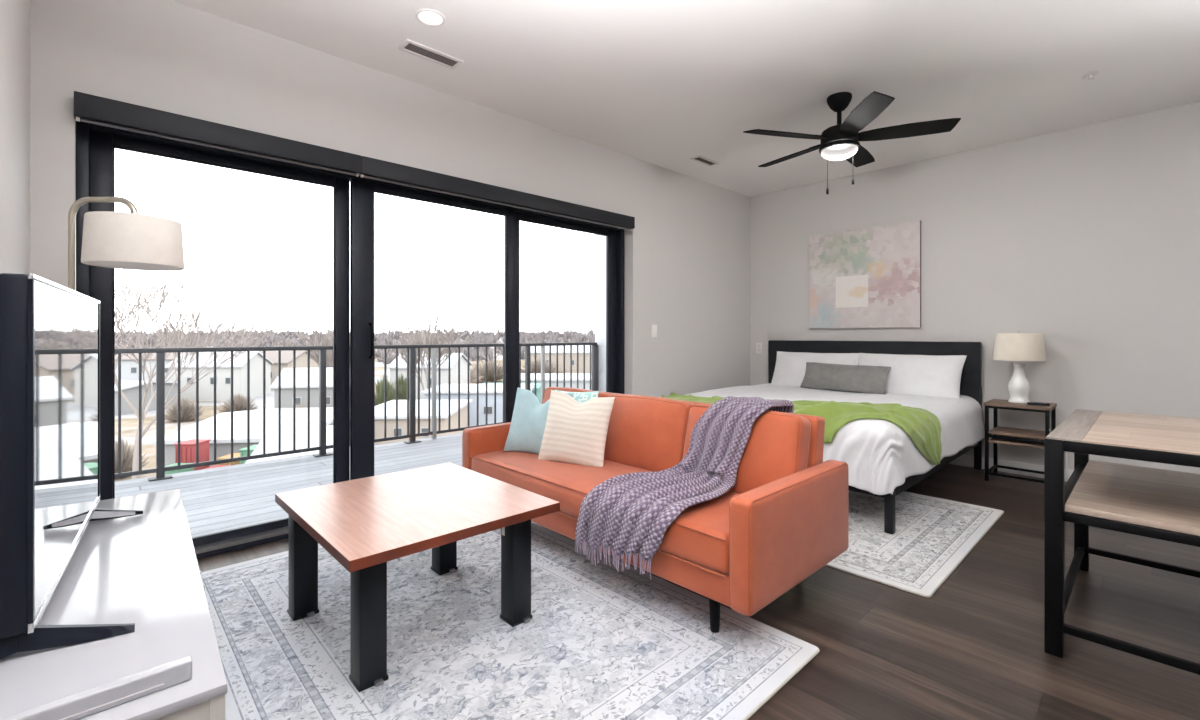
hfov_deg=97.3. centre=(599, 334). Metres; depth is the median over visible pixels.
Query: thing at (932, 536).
area rug
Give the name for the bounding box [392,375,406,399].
shrub
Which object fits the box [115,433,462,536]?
floor
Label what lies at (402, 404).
apartment building
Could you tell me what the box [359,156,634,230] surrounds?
roller blind
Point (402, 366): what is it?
house
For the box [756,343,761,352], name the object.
wall outlet
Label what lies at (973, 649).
floor
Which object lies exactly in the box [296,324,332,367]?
bare tree
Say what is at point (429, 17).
recessed light
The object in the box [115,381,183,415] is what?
house
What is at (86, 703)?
soundbar
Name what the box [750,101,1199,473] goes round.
wall
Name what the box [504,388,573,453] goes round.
throw pillow
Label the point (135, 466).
bare tree
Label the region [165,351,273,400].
house
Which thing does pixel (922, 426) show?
throw blanket
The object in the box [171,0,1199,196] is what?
ceiling
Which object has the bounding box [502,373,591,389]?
warehouse
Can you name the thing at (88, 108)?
roller blind
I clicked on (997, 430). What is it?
shelf
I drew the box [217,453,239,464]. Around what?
crate
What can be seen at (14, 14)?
wall
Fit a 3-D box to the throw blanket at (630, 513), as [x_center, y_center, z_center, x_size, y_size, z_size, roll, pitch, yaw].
[0.420,0.644,2.454,0.963,0.696,0.549,0,0,-36]
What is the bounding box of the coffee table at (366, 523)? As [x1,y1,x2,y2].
[275,462,559,691]
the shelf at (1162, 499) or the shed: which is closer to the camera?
the shelf at (1162, 499)
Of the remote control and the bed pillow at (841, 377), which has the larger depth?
the bed pillow at (841, 377)
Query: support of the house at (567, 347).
on the ground
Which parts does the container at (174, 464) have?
lid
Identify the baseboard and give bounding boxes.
[949,454,1073,481]
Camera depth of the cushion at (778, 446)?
2.30 m
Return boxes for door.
[76,120,624,558]
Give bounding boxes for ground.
[115,336,591,481]
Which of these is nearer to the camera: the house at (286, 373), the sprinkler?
the sprinkler
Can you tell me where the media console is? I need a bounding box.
[0,489,226,719]
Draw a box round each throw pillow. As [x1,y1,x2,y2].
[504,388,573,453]
[538,390,614,466]
[555,390,598,402]
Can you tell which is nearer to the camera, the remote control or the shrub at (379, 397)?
the remote control
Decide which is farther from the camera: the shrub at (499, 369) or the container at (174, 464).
the shrub at (499, 369)
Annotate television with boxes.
[0,273,142,659]
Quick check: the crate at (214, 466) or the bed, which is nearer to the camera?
the bed
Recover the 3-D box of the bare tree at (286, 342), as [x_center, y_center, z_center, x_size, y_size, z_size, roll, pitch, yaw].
[-74.077,6.446,125.639,6.893,11.428,6.622,0,0,-43]
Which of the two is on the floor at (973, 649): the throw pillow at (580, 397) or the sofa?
the sofa
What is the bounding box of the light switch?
[651,325,656,336]
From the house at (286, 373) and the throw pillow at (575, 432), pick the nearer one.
the throw pillow at (575, 432)
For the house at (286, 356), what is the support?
on the ground
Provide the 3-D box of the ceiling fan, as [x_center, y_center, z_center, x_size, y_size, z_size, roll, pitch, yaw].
[1.625,-1.262,3.552,1.260,0.650,1.283,0,0,-43]
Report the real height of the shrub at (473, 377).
4.896 m
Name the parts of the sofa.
armrest, seat, frame, leg, armrest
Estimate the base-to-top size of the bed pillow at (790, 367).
0.384 m
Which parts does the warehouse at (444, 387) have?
pane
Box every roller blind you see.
[74,91,361,176]
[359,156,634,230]
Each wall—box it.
[0,0,29,274]
[30,0,749,396]
[595,234,605,391]
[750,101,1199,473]
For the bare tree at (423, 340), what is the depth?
58.27 m
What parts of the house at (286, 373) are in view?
pane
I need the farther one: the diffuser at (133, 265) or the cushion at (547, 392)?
the cushion at (547, 392)
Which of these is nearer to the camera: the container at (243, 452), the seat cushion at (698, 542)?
the seat cushion at (698, 542)
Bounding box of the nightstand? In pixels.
[983,399,1056,482]
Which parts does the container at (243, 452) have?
lid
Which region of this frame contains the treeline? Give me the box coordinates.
[115,327,594,363]
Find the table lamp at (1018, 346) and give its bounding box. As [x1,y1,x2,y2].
[992,330,1046,402]
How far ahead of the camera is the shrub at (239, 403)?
59.49 m
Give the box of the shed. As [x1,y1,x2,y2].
[246,425,332,462]
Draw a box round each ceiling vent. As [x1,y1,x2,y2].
[398,39,463,69]
[690,155,719,165]
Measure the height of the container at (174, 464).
2.680 m
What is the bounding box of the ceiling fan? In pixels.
[743,91,960,194]
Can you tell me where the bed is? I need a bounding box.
[768,340,981,533]
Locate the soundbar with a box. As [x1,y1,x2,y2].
[0,656,191,719]
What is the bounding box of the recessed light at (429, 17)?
[415,9,445,26]
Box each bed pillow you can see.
[771,351,858,385]
[800,362,890,394]
[859,353,966,397]
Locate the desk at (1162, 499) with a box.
[1044,409,1199,674]
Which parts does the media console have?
panel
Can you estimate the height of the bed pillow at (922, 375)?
0.391 m
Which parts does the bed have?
foot rail, headboard, leg, rail, leg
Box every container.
[165,463,193,474]
[173,439,210,470]
[239,445,256,463]
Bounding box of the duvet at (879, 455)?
[659,383,984,494]
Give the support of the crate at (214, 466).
on the ground
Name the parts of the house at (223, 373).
pane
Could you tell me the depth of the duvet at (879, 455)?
3.21 m
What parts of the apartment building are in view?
pane, pane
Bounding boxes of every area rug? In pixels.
[201,523,819,719]
[825,491,1003,597]
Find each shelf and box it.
[988,426,1050,439]
[1065,460,1199,535]
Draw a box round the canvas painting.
[809,220,920,328]
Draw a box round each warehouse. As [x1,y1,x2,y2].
[421,383,534,425]
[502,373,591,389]
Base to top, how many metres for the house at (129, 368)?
6.740 m
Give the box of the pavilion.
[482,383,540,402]
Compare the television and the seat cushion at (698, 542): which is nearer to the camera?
the television
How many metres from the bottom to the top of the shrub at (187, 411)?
2.941 m
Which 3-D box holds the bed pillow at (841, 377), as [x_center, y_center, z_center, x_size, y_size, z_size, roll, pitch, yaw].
[2.240,0.392,4.856,0.198,0.255,0.775,0,0,-43]
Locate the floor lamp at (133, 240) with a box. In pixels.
[68,197,184,290]
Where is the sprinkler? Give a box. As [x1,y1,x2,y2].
[1083,71,1098,79]
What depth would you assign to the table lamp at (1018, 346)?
4.05 m
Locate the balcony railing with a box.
[115,342,597,481]
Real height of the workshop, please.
4.090 m
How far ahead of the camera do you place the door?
3.18 m
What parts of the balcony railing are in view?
post, plate, rail, post, plate, rail, post, plate, post, post, post, post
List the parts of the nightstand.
leg, leg, frame rail, frame rail, frame rail, leg, leg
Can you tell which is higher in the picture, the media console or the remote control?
the remote control
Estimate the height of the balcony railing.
1.072 m
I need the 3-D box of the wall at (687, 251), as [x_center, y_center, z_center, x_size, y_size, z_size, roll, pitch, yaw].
[-0.390,-0.229,4.200,5.630,2.717,0.200,0,0,-43]
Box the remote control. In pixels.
[1027,402,1049,405]
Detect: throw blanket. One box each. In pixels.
[575,396,793,578]
[661,392,941,464]
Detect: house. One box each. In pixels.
[115,352,183,380]
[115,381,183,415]
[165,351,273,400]
[259,350,318,389]
[270,367,332,407]
[387,353,472,399]
[531,345,591,372]
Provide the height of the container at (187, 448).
3.580 m
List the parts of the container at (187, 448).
lid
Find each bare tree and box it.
[115,269,282,478]
[273,338,300,350]
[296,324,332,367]
[390,314,472,389]
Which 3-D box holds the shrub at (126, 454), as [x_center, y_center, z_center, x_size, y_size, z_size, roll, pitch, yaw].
[-30.931,7.900,34.090,3.169,2.918,2.942,0,0,-43]
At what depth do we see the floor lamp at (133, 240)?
1.87 m
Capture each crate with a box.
[202,465,230,469]
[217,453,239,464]
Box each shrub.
[115,436,151,478]
[165,397,206,421]
[216,392,258,412]
[292,403,313,407]
[375,375,398,405]
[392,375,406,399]
[470,359,502,381]
[470,367,483,382]
[521,358,568,372]
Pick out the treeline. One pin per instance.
(484, 337)
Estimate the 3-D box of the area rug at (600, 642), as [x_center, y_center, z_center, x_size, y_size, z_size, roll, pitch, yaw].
[-0.580,1.124,2.158,1.621,0.011,2.281,0,0,-43]
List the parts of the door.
sash, frame, handle, sash, sash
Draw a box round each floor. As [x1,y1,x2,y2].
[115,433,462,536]
[197,464,1199,719]
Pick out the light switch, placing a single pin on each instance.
(653, 327)
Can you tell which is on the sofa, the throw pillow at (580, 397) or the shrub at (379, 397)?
the throw pillow at (580, 397)
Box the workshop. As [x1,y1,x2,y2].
[152,407,332,466]
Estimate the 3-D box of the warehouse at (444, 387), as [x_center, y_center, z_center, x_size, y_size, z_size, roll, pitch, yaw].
[-11.917,7.405,53.496,10.100,4.250,7.600,0,0,-3]
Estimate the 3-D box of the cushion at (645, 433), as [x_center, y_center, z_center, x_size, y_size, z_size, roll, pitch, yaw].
[0.256,0.546,2.915,0.223,0.415,0.600,0,0,-43]
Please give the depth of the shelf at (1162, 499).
1.95 m
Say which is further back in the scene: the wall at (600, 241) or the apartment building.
the apartment building
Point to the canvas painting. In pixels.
(870, 277)
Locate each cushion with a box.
[472,450,739,574]
[543,387,610,403]
[604,394,692,471]
[684,404,810,492]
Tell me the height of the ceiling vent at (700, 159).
0.010 m
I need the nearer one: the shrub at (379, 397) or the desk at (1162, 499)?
the desk at (1162, 499)
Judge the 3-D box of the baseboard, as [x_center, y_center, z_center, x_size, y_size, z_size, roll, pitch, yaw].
[3.860,1.080,3.796,0.014,0.100,6.202,0,0,-43]
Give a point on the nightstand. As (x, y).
(1001, 435)
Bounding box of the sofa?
[462,387,848,632]
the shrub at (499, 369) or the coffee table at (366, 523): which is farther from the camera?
the shrub at (499, 369)
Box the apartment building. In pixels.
[374,399,471,444]
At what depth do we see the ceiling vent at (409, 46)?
2.97 m
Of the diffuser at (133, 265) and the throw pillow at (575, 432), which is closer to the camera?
the diffuser at (133, 265)
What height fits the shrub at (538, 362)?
4.883 m
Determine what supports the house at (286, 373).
on the ground
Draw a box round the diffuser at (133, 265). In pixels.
[84,261,181,269]
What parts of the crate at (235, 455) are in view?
lid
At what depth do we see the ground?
56.33 m

